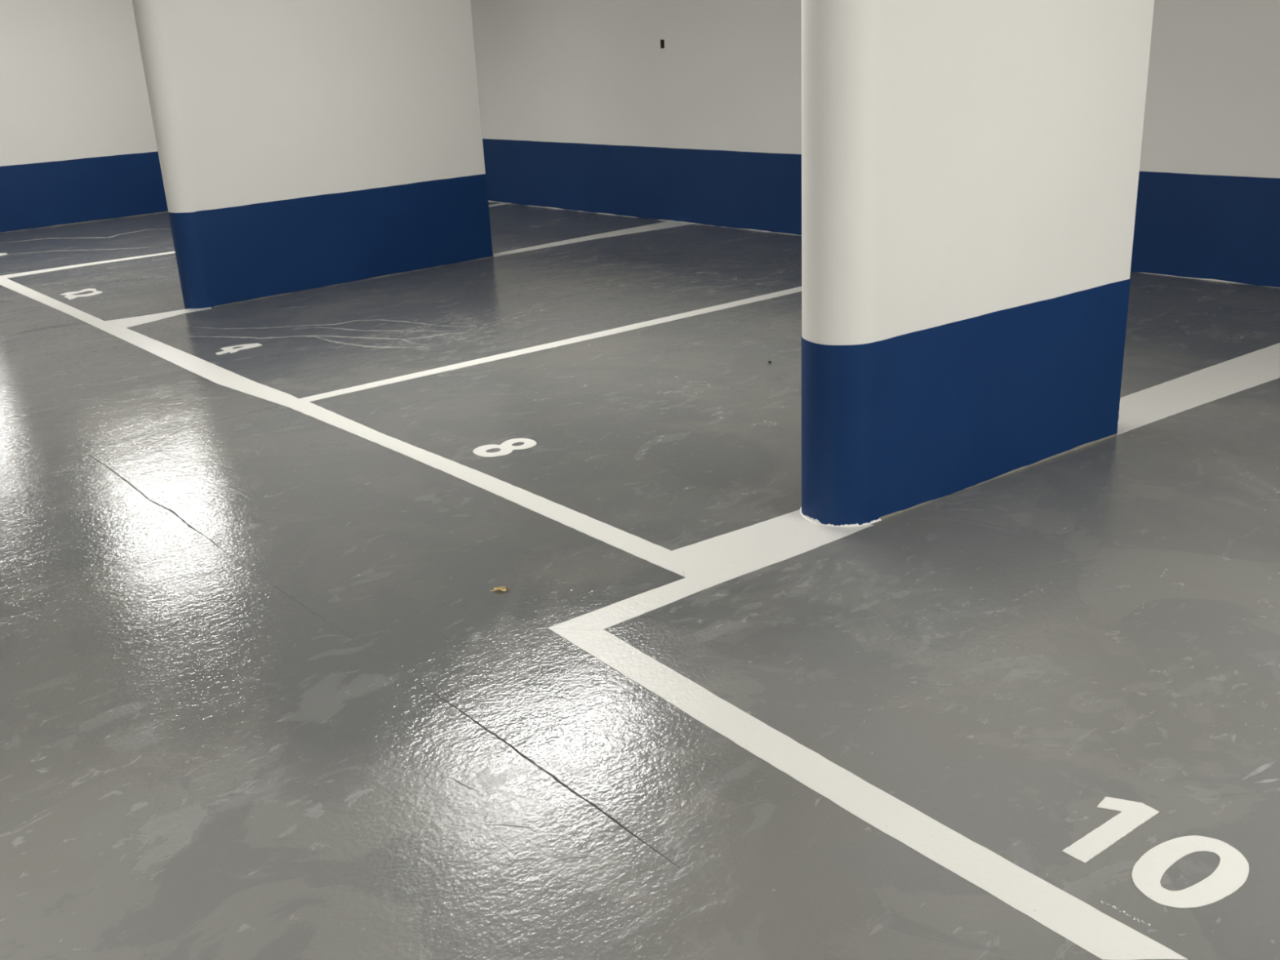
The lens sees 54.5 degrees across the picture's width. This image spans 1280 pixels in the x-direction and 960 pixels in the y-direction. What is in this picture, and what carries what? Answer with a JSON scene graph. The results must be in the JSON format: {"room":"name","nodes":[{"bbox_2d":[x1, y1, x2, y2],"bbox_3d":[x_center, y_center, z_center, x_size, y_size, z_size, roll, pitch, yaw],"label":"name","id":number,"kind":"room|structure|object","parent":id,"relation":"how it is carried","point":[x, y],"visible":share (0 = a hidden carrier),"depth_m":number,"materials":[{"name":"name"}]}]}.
{"room":"parking garage","nodes":[
{"label":"parking garage","id":0,"kind":"room"},
{"bbox_2d":[0,200,1279,959],"bbox_3d":[-4.231,-0.329,6.457,14.900,0.302,33.400,-19,25,-37],"label":"floor","id":1,"kind":"structure","parent":0,"point":[267,692],"depth_m":3.38,"materials":[{"name":"grey concrete"}]},
{"bbox_2d":[60,288,102,299],"bbox_3d":[-3.873,-1.292,8.616,0.263,0.001,0.315,-19,25,-37],"label":"number","id":2,"kind":"object","parent":1,"relation":"on","point":[69,295],"visible":1,"depth_m":8.61,"materials":[{"name":"white paint"}]},
{"bbox_2d":[0,0,168,232],"bbox_3d":[-5.455,-3.796,12.131,2.587,2.450,0.304,-18,25,-36],"label":"wall","id":3,"kind":"structure","parent":1,"relation":"on","point":[78,144],"depth_m":11.99,"materials":[{"name":"white paint"}]},
{"bbox_2d":[105,306,212,328],"bbox_3d":[-2.972,-1.026,7.763,0.623,0.001,0.315,-19,25,-37],"label":"parking line","id":4,"kind":"object","parent":1,"relation":"on","point":[135,321],"visible":1,"depth_m":7.71,"materials":[{"name":"white paint"}]},
{"bbox_2d":[215,342,262,355],"bbox_3d":[-2.215,-0.723,6.826,0.267,0.001,0.162,-19,25,-37],"label":"number","id":5,"kind":"object","parent":1,"relation":"on","point":[226,349],"visible":1,"depth_m":6.83,"materials":[{"name":"white paint"}]},
{"bbox_2d":[1,203,507,278],"bbox_3d":[-3.081,-2.123,10.795,4.597,0.001,0.165,-19,25,-37],"label":"parking line","id":6,"kind":"object","parent":1,"relation":"on","point":[19,274],"visible":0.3,"depth_m":9.77,"materials":[{"name":"white paint"}]},
{"bbox_2d":[131,0,493,308],"bbox_3d":[-2.096,-2.547,8.241,2.305,2.450,0.244,-19,25,-37],"label":"pillar","id":7,"kind":"structure","parent":1,"relation":"on","point":[302,144],"depth_m":8.15,"materials":[{"name":"white paint"}]},
{"bbox_2d":[0,275,685,577],"bbox_3d":[-5.186,-1.622,9.700,0.172,0.001,16.469,-19,25,-37],"label":"parking line","id":8,"kind":"object","parent":1,"relation":"on","point":[658,555],"visible":1,"depth_m":5.13,"materials":[{"name":"white paint"}]},
{"bbox_2d":[489,586,509,591],"bbox_3d":[-0.417,0.323,3.688,0.059,0.012,0.025,-4,20,-4],"label":"dry leaf","id":9,"kind":"object","parent":1,"relation":"on","point":[502,588],"visible":1,"depth_m":3.69,"materials":[{"name":"brown plant"}]},
{"bbox_2d":[472,438,536,457],"bbox_3d":[-0.541,-0.131,4.972,0.261,0.001,0.167,-19,25,-37],"label":"number","id":10,"kind":"object","parent":1,"relation":"on","point":[506,447],"visible":1,"depth_m":4.96,"materials":[{"name":"white paint"}]},
{"bbox_2d":[299,286,801,401],"bbox_3d":[0.295,-0.959,7.134,4.765,0.001,0.159,-18,25,-36],"label":"parking line","id":11,"kind":"object","parent":1,"relation":"on","point":[604,333],"visible":0.69,"depth_m":6.55,"materials":[{"name":"white paint"}]},
{"bbox_2d":[493,221,693,256],"bbox_3d":[-0.359,-1.923,9.876,1.976,0.001,0.300,-19,25,-37],"label":"parking line","id":12,"kind":"object","parent":1,"relation":"on","point":[668,224],"visible":1,"depth_m":9.99,"materials":[{"name":"white paint"}]},
{"bbox_2d":[546,510,873,630],"bbox_3d":[0.197,0.257,3.804,1.199,0.001,0.294,-17,24,-34],"label":"parking line","id":13,"kind":"object","parent":1,"relation":"on","point":[705,564],"visible":0.96,"depth_m":3.84,"materials":[{"name":"white paint"}]},
{"bbox_2d":[548,628,1187,959],"bbox_3d":[0.341,0.619,2.789,0.118,0.001,1.815,-17,24,-34],"label":"parking line","id":14,"kind":"object","parent":1,"relation":"on","point":[1093,931],"visible":1,"depth_m":2.57,"materials":[{"name":"white paint"}]},
{"bbox_2d":[799,0,1154,527],"bbox_3d":[1.099,-1.183,4.057,1.469,2.450,0.290,-16,24,-33],"label":"pillar","id":15,"kind":"structure","parent":1,"relation":"on","point":[971,168],"depth_m":3.99,"materials":[{"name":"white paint"}]},
{"bbox_2d":[1062,796,1248,908],"bbox_3d":[0.998,0.723,2.414,0.266,0.001,0.320,-19,25,-37],"label":"number","id":16,"kind":"object","parent":1,"relation":"on","point":[1232,872],"visible":1,"depth_m":2.40,"materials":[{"name":"white paint"}]},
{"bbox_2d":[1116,342,1279,435],"bbox_3d":[2.445,-0.410,5.335,1.728,0.001,0.299,-17,24,-33],"label":"parking line","id":17,"kind":"object","parent":1,"relation":"on","point":[1154,403],"visible":0.99,"depth_m":5.29,"materials":[{"name":"white paint"}]},
{"bbox_2d":[470,0,1279,288],"bbox_3d":[0.598,-3.270,9.864,0.221,2.450,33.018,-20,26,-39],"label":"wall","id":18,"kind":"structure","parent":0,"point":[693,74],"depth_m":9.68,"materials":[{"name":"white paint"}]},
{"bbox_2d":[482,138,1279,287],"bbox_3d":[2.030,-1.891,8.578,0.004,0.604,17.500,-20,26,-39],"label":"baseboard","id":19,"kind":"structure","parent":18,"relation":"attached to","point":[1224,228],"depth_m":9.74,"materials":[{"name":"blue paint"}]}
]}

